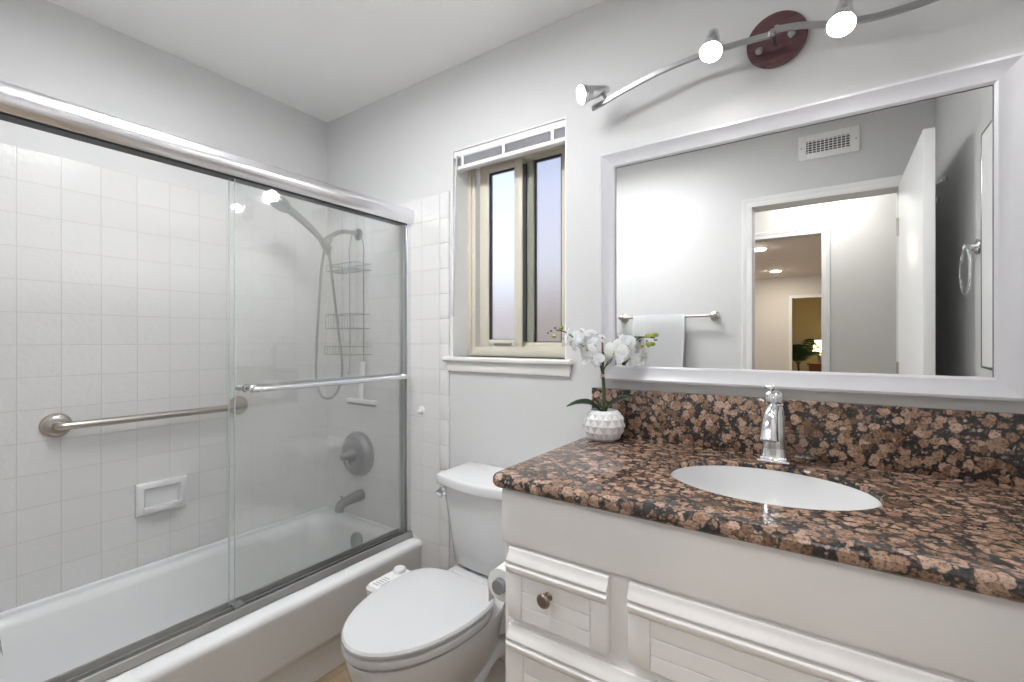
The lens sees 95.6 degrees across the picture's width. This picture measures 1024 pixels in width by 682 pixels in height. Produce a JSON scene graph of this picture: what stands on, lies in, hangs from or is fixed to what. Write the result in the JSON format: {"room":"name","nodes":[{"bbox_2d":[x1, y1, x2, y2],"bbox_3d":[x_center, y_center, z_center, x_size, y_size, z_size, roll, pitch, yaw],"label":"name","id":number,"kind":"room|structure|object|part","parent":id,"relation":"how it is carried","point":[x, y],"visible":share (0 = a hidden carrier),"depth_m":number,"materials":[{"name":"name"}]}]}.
{"room":"bathroom","nodes":[
{"label":"bathroom","id":0,"kind":"room"},
{"bbox_2d":[0,0,326,220],"bbox_3d":[-1.516,0.034,1.871,0.100,2.443,1.660,0,0,34],"label":"wall","id":1,"kind":"structure","parent":0,"point":[48,48],"depth_m":1.84,"materials":[{"name":"white paint"}]},
{"bbox_2d":[39,396,247,437],"bbox_3d":[-1.405,0.298,1.866,0.073,0.086,0.696,0,0,34],"label":"grab bar","id":2,"kind":"object","parent":1,"relation":"attached to","point":[53,425],"visible":0.98,"depth_m":1.73,"materials":[{"name":"silver metal"}]},
{"bbox_2d":[135,474,186,517],"bbox_3d":[-1.409,0.630,1.877,0.054,0.130,0.175,0,0,34],"label":"soap dish","id":3,"kind":"object","parent":1,"relation":"attached to","point":[156,496],"visible":1,"depth_m":1.88,"materials":[{"name":"white ceramic"}]},
{"bbox_2d":[0,143,326,611],"bbox_3d":[-1.437,0.133,1.890,0.008,1.565,1.524,0,0,34],"label":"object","id":4,"kind":"structure","parent":1,"relation":"attached to","point":[114,283],"depth_m":1.81,"materials":[{"name":"tile"}]},
{"bbox_2d":[47,0,603,121],"bbox_3d":[-0.321,-1.238,1.152,2.885,0.100,1.820,0,0,34],"label":"ceiling","id":5,"kind":"structure","parent":0,"point":[325,60],"depth_m":1.81,"materials":[{"name":"white paint"}]},
{"bbox_2d":[315,662,350,681],"bbox_3d":[-0.157,1.305,0.441,3.957,0.100,2.810,0,0,34],"label":"floor","id":6,"kind":"structure","parent":0,"point":[339,674],"depth_m":1.73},
{"bbox_2d":[0,505,421,681],"bbox_3d":[-1.135,1.073,1.684,0.723,0.364,1.524,0,0,34],"label":"bathtub","id":7,"kind":"object","parent":6,"relation":"on","point":[295,637],"visible":0.81,"depth_m":1.71,"materials":[{"name":"white ceramic"}]},
{"bbox_3d":[-0.753,0.970,2.240,0.084,0.085,0.027,0,0,34],"label":"overflow plate","id":8,"kind":"part","parent":7,"relation":"part of","materials":[{"name":"silver metal"}]},
{"bbox_2d":[341,462,505,681],"bbox_3d":[-0.242,0.882,1.546,0.465,0.746,0.736,0,0,34],"label":"toilet","id":9,"kind":"object","parent":6,"relation":"on","point":[422,624],"visible":0.84,"depth_m":1.44,"materials":[{"name":"white ceramic"}]},
{"bbox_3d":[-0.294,0.850,1.422,0.384,0.025,0.473,0,0,34],"label":"seat","id":10,"kind":"part","parent":9,"relation":"part of","materials":[{"name":"white plastic"}]},
{"bbox_3d":[-0.296,0.822,1.419,0.378,0.024,0.466,0,0,34],"label":"lid","id":11,"kind":"part","parent":9,"relation":"part of","materials":[{"name":"white plastic"}]},
{"bbox_3d":[-0.273,0.577,1.757,0.047,0.034,0.050,0,0,34],"label":"flush lever","id":12,"kind":"part","parent":9,"relation":"part of","materials":[{"name":"silver metal"}]},
{"bbox_3d":[-0.079,0.529,1.737,0.410,0.040,0.237,0,0,34],"label":"tank lid","id":13,"kind":"part","parent":9,"relation":"part of","materials":[{"name":"white ceramic"}]},
{"bbox_3d":[-0.074,0.710,1.744,0.384,0.319,0.213,0,0,34],"label":"tank","id":14,"kind":"part","parent":9,"relation":"part of","materials":[{"name":"white ceramic"}]},
{"bbox_2d":[502,488,1023,681],"bbox_3d":[0.581,0.807,1.065,1.094,0.896,0.622,0,0,34],"label":"vanity cabinet","id":15,"kind":"object","parent":6,"relation":"on","point":[593,595],"visible":0.96,"depth_m":0.87,"materials":[{"name":"white paint"}]},
{"bbox_2d":[492,577,505,594],"bbox_3d":[0.029,0.643,1.279,0.065,0.040,0.195,0,0,34],"label":"paper holder","id":16,"kind":"object","parent":15,"relation":"attached to","point":[498,585],"visible":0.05,"depth_m":1.21,"materials":[{"name":"grey metal"}]},
{"bbox_2d":[488,561,505,601],"bbox_3d":[0.000,0.650,1.263,0.084,0.099,0.105,0,0,34],"label":"toilet paper roll","id":17,"kind":"object","parent":16,"relation":"on","point":[500,571],"visible":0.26,"depth_m":1.23,"materials":[{"name":"white paper"}]},
{"bbox_3d":[0.075,0.588,1.053,0.033,0.033,0.031,0,0,34],"label":"knob","id":18,"kind":"part","parent":15,"relation":"part of","materials":[{"name":"brown metal"}]},
{"bbox_3d":[0.099,0.587,1.061,0.258,0.167,0.026,0,0,34],"label":"drawer","id":19,"kind":"part","parent":15,"relation":"part of","materials":[{"name":"white paint"}]},
{"bbox_3d":[0.383,0.780,0.867,0.946,0.180,0.026,0,0,34],"label":"drawer","id":20,"kind":"part","parent":15,"relation":"part of","materials":[{"name":"white paint"}]},
{"bbox_2d":[493,436,1023,602],"bbox_3d":[0.575,0.342,1.075,1.117,0.034,0.614,0,0,34],"label":"countertop","id":21,"kind":"structure","parent":15,"relation":"on","point":[954,532],"depth_m":0.90,"materials":[{"name":"brown stone"}]},
{"bbox_2d":[547,326,656,441],"bbox_3d":[0.293,0.139,1.516,0.348,0.372,0.137,0,0,12],"label":"potted orchid","id":22,"kind":"object","parent":21,"relation":"on","point":[603,424],"visible":1,"depth_m":1.49,"materials":[{"name":"white plant"}]},
{"bbox_3d":[0.179,-0.011,1.508,0.017,0.063,0.068,0,0,5],"label":"flower","id":23,"kind":"part","parent":22,"relation":"part of","materials":[{"name":"white plant"}]},
{"bbox_3d":[0.204,0.002,1.498,0.025,0.068,0.075,0,0,-21],"label":"flower","id":24,"kind":"part","parent":22,"relation":"part of","materials":[{"name":"white plant"}]},
{"bbox_3d":[0.232,-0.021,1.517,0.073,0.044,0.062,0,0,34],"label":"flower","id":25,"kind":"part","parent":22,"relation":"part of","materials":[{"name":"white plant"}]},
{"bbox_3d":[0.245,0.014,1.504,0.077,0.070,0.028,0,0,43],"label":"flower","id":26,"kind":"part","parent":22,"relation":"part of","materials":[{"name":"white plant"}]},
{"bbox_3d":[0.260,0.056,1.492,0.076,0.060,0.038,0,0,23],"label":"flower","id":27,"kind":"part","parent":22,"relation":"part of","materials":[{"name":"white plant"}]},
{"bbox_3d":[0.275,-0.013,1.531,0.071,0.042,0.051,0,0,-5],"label":"flower","id":28,"kind":"part","parent":22,"relation":"part of","materials":[{"name":"white plant"}]},
{"bbox_3d":[0.299,0.139,1.515,0.014,0.202,0.013,0,0,34],"label":"stem","id":29,"kind":"part","parent":22,"relation":"part of","materials":[{"name":"green plant"}]},
{"bbox_3d":[0.299,0.275,1.516,0.137,0.098,0.138,0,0,34],"label":"pot","id":30,"kind":"part","parent":22,"relation":"part of","materials":[{"name":"white ceramic"}]},
{"bbox_3d":[0.333,0.034,1.488,0.091,0.080,0.022,0,0,44],"label":"flower","id":31,"kind":"part","parent":22,"relation":"part of","materials":[{"name":"white plant"}]},
{"bbox_3d":[0.361,0.005,1.520,0.070,0.047,0.051,0,0,34],"label":"flower","id":32,"kind":"part","parent":22,"relation":"part of","materials":[{"name":"white plant"}]},
{"bbox_3d":[0.365,0.013,1.502,0.075,0.068,0.021,0,0,5],"label":"flower","id":33,"kind":"part","parent":22,"relation":"part of","materials":[{"name":"white plant"}]},
{"bbox_3d":[0.382,0.053,1.500,0.069,0.065,0.012,0,0,-4],"label":"flower","id":34,"kind":"part","parent":22,"relation":"part of","materials":[{"name":"white plant"}]},
{"bbox_3d":[0.428,0.051,1.532,0.044,0.037,0.010,0,0,-16],"label":"flower","id":35,"kind":"part","parent":22,"relation":"part of","materials":[{"name":"white plant"}]},
{"bbox_2d":[757,385,790,465],"bbox_3d":[0.678,0.219,1.209,0.076,0.211,0.155,0,0,34],"label":"faucet","id":36,"kind":"object","parent":21,"relation":"on","point":[772,431],"visible":1,"depth_m":1.22,"materials":[{"name":"silver metal"}]},
{"bbox_3d":[0.668,0.211,1.200,0.046,0.091,0.129,0,0,34],"label":"spout","id":37,"kind":"part","parent":36,"relation":"part of","materials":[{"name":"silver metal"}]},
{"bbox_3d":[0.683,0.129,1.223,0.026,0.031,0.073,0,0,34],"label":"lever","id":38,"kind":"part","parent":36,"relation":"part of","materials":[{"name":"silver metal"}]},
{"bbox_3d":[0.703,0.316,1.245,0.076,0.016,0.060,0,0,34],"label":"plate","id":39,"kind":"part","parent":36,"relation":"part of","materials":[{"name":"silver metal"}]},
{"bbox_2d":[670,466,882,510],"bbox_3d":[0.586,0.420,1.071,0.454,0.166,0.350,0,0,34],"label":"sink","id":40,"kind":"object","parent":21,"relation":"in","point":[772,487],"visible":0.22,"depth_m":1.20,"materials":[{"name":"white ceramic"}]},
{"bbox_3d":[0.508,0.585,0.781,0.643,0.164,0.026,0,0,34],"label":"drawer","id":41,"kind":"part","parent":15,"relation":"part of","materials":[{"name":"white paint"}]},
{"bbox_2d":[327,0,1023,567],"bbox_3d":[0.147,0.034,1.837,2.885,2.443,0.160,0,0,34],"label":"wall","id":42,"kind":"structure","parent":0,"point":[395,148],"depth_m":1.65,"materials":[{"name":"white paint"}]},
{"bbox_2d":[0,81,414,681],"bbox_3d":[-0.913,0.148,1.532,0.087,1.515,1.522,0,0,34],"label":"shower door frame","id":43,"kind":"object","parent":42,"relation":"attached to","point":[22,106],"visible":0.92,"depth_m":1.46,"materials":[{"name":"silver metal"}]},
{"bbox_2d":[228,179,399,608],"bbox_3d":[-0.744,0.179,1.850,0.064,1.424,0.742,0,0,34],"label":"shower door","id":44,"kind":"structure","parent":42,"relation":"attached to","point":[244,388],"depth_m":1.58,"materials":[{"name":"silver glass"}]},
{"bbox_2d":[267,194,361,399],"bbox_3d":[-0.956,-0.173,2.212,0.198,0.930,0.449,0,0,34],"label":"shower","id":45,"kind":"object","parent":42,"relation":"attached to","point":[278,202],"visible":0.93,"depth_m":2.24,"materials":[{"name":"silver metal"}]},
{"bbox_3d":[-0.940,-0.509,2.145,0.036,0.203,0.230,0,0,39],"label":"handle","id":46,"kind":"part","parent":45,"relation":"part of","materials":[{"name":"silver metal"}]},
{"bbox_3d":[-0.834,-0.516,2.290,0.024,0.073,0.177,0,0,36],"label":"shower arm","id":47,"kind":"part","parent":45,"relation":"part of","materials":[{"name":"silver metal"}]},
{"bbox_2d":[324,228,371,374],"bbox_3d":[-0.820,-0.196,2.320,0.254,0.745,0.100,0,0,34],"label":"shower caddy","id":48,"kind":"object","parent":45,"relation":"hanging from","point":[347,269],"visible":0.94,"depth_m":2.32,"materials":[{"name":"silver metal"}]},
{"bbox_2d":[325,313,369,328],"bbox_3d":[-0.825,-0.095,2.321,0.224,0.074,0.098,0,0,34],"label":"basket","id":49,"kind":"object","parent":48,"relation":"on","point":[363,314],"depth_m":2.30,"materials":[{"name":"silver metal"}]},
{"bbox_2d":[324,346,371,355],"bbox_3d":[-0.821,0.050,2.319,0.254,0.044,0.098,0,0,34],"label":"basket","id":50,"kind":"object","parent":48,"relation":"on","point":[349,354],"depth_m":2.29,"materials":[{"name":"silver metal"}]},
{"bbox_2d":[326,261,370,273],"bbox_3d":[-0.817,-0.362,2.316,0.224,0.034,0.098,0,0,34],"label":"basket","id":51,"kind":"object","parent":48,"relation":"on","point":[347,269],"depth_m":2.31,"materials":[{"name":"silver metal"}]},
{"bbox_3d":[-0.793,-0.196,2.349,0.121,0.745,0.020,0,0,34],"label":"hanger frame","id":52,"kind":"part","parent":48,"relation":"part of","materials":[{"name":"silver metal"}]},
{"bbox_2d":[346,361,376,406],"bbox_3d":[-0.732,0.211,2.288,0.210,0.215,0.050,0,0,34],"label":"squeegee","id":53,"kind":"object","parent":48,"relation":"hanging from","point":[354,401],"visible":0.9,"depth_m":2.29,"materials":[{"name":"white plastic"}]},
{"bbox_3d":[-0.739,0.313,2.277,0.210,0.012,0.006,0,0,34],"label":"blade","id":54,"kind":"part","parent":53,"relation":"part of","materials":[{"name":"grey rubber"}]},
{"bbox_3d":[-0.744,0.199,2.297,0.030,0.190,0.052,0,0,8],"label":"handle","id":55,"kind":"part","parent":53,"relation":"part of","materials":[{"name":"white plastic"}]},
{"bbox_2d":[234,179,411,605],"bbox_3d":[-0.683,0.179,1.815,0.064,1.424,0.739,0,0,34],"label":"shower door","id":56,"kind":"structure","parent":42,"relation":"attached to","point":[253,388],"depth_m":1.71,"materials":[{"name":"silver glass"}]},
{"bbox_2d":[335,489,364,512],"bbox_3d":[-0.802,0.792,2.291,0.056,0.084,0.146,0,0,34],"label":"tub spout","id":57,"kind":"object","parent":42,"relation":"attached to","point":[358,495],"visible":1,"depth_m":2.27,"materials":[{"name":"silver metal"}]},
{"bbox_2d":[340,431,373,475],"bbox_3d":[-0.806,0.574,2.316,0.226,0.226,0.108,0,0,34],"label":"shower valve","id":58,"kind":"object","parent":42,"relation":"attached to","point":[357,452],"visible":1,"depth_m":2.30,"materials":[{"name":"silver metal"}]},
{"bbox_3d":[-0.816,0.600,2.281,0.045,0.067,0.027,0,0,34],"label":"lever","id":59,"kind":"part","parent":58,"relation":"part of","materials":[{"name":"silver metal"}]},
{"bbox_2d":[327,193,440,568],"bbox_3d":[-0.663,0.302,2.289,0.837,1.905,0.008,0,0,34],"label":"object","id":60,"kind":"structure","parent":42,"relation":"attached to","point":[380,423],"depth_m":2.24,"materials":[{"name":"tile"}]},
{"bbox_2d":[417,406,423,412],"bbox_3d":[-0.418,0.315,2.100,0.034,0.034,0.029,0,0,34],"label":"hook","id":61,"kind":"object","parent":42,"relation":"attached to","point":[421,408],"visible":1,"depth_m":2.10,"materials":[{"name":"white plastic"}]},
{"bbox_2d":[440,191,449,569],"bbox_3d":[-0.295,0.302,2.038,0.053,1.904,0.008,0,0,34],"label":"trim","id":62,"kind":"structure","parent":42,"relation":"attached to","point":[444,197],"depth_m":2.03,"materials":[{"name":"white tile"}]},
{"bbox_2d":[443,356,572,364],"bbox_3d":[-0.009,0.079,1.898,0.620,0.020,0.140,0,0,34],"label":"trim","id":63,"kind":"structure","parent":42,"relation":"attached to","point":[491,359],"depth_m":1.82,"materials":[{"name":"white paint"}]},
{"bbox_2d":[452,117,565,358],"bbox_3d":[0.000,-0.377,1.908,0.557,0.892,0.110,0,0,34],"label":"trim","id":64,"kind":"structure","parent":42,"relation":"attached to","point":[460,317],"depth_m":2.06,"materials":[{"name":"white paint"}]},
{"bbox_2d":[447,361,570,376],"bbox_3d":[-0.033,0.110,1.856,0.596,0.042,0.013,0,0,34],"label":"trim","id":65,"kind":"structure","parent":42,"relation":"attached to","point":[509,368],"depth_m":1.83,"materials":[{"name":"white paint"}]},
{"bbox_2d":[468,144,564,357],"bbox_3d":[0.045,-0.377,1.974,0.557,0.892,0.063,0,0,34],"label":"window","id":66,"kind":"structure","parent":42,"relation":"in","point":[516,206],"depth_m":1.96,"materials":[{"name":"beige plastic"}]},
{"bbox_3d":[-0.044,-0.373,2.026,0.226,0.799,0.024,0,0,34],"label":"sliding sash","id":67,"kind":"part","parent":66,"relation":"part of","materials":[{"name":"beige plastic"}]},
{"bbox_3d":[-0.038,-0.371,2.026,0.140,0.738,0.004,0,0,34],"label":"pane","id":68,"kind":"part","parent":66,"relation":"part of","materials":[{"name":"clear glass"}]},
{"bbox_2d":[452,119,564,315],"bbox_3d":[-0.021,-0.462,1.879,0.548,0.714,0.051,0,0,34],"label":"mini blind","id":69,"kind":"object","parent":66,"relation":"attached to","point":[551,135],"visible":0.86,"depth_m":1.87,"materials":[{"name":"white plastic"}]},
{"bbox_3d":[-0.017,-0.805,1.884,0.547,0.028,0.038,0,0,34],"label":"head rail","id":70,"kind":"part","parent":69,"relation":"part of","materials":[{"name":"white plastic"}]},
{"bbox_3d":[-0.018,-0.748,1.881,0.541,0.018,0.030,0,0,34],"label":"rail","id":71,"kind":"part","parent":69,"relation":"part of","materials":[{"name":"white plastic"}]},
{"bbox_3d":[0.154,-0.373,1.913,0.232,0.803,0.026,0,0,34],"label":"fixed sash","id":72,"kind":"part","parent":66,"relation":"part of","materials":[{"name":"beige plastic"}]},
{"bbox_3d":[0.154,-0.373,1.917,0.133,0.765,0.004,0,0,34],"label":"pane","id":73,"kind":"part","parent":66,"relation":"part of","materials":[{"name":"clear glass"}]},
{"bbox_2d":[576,0,939,110],"bbox_3d":[0.674,-0.835,1.269,1.065,0.188,0.183,0,0,34],"label":"track light","id":74,"kind":"object","parent":42,"relation":"attached to","point":[780,36],"visible":1,"depth_m":1.29,"materials":[{"name":"silver metal"}]},
{"bbox_3d":[0.485,-0.809,1.413,0.523,0.077,0.010,0,0,34],"label":"rail","id":75,"kind":"part","parent":74,"relation":"part of","materials":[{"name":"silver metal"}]},
{"bbox_3d":[0.749,-0.853,1.315,0.152,0.152,0.021,0,0,34],"label":"mounting plate","id":76,"kind":"part","parent":74,"relation":"part of","materials":[{"name":"red wood"}]},
{"bbox_3d":[0.917,-0.816,1.117,0.493,0.068,0.010,0,0,34],"label":"rail","id":77,"kind":"part","parent":74,"relation":"part of","materials":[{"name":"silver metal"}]},
{"bbox_2d":[592,387,1023,485],"bbox_3d":[0.744,0.245,1.319,1.114,0.160,0.020,0,0,34],"label":"backsplash","id":78,"kind":"structure","parent":42,"relation":"attached to","point":[967,444],"depth_m":1.21,"materials":[{"name":"brown stone"}]},
{"bbox_2d":[600,52,1023,400],"bbox_3d":[0.729,-0.253,1.324,1.017,0.776,0.030,0,0,34],"label":"wall mirror","id":79,"kind":"object","parent":42,"relation":"attached to","point":[871,241],"visible":0.97,"depth_m":1.24,"materials":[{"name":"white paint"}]}
]}

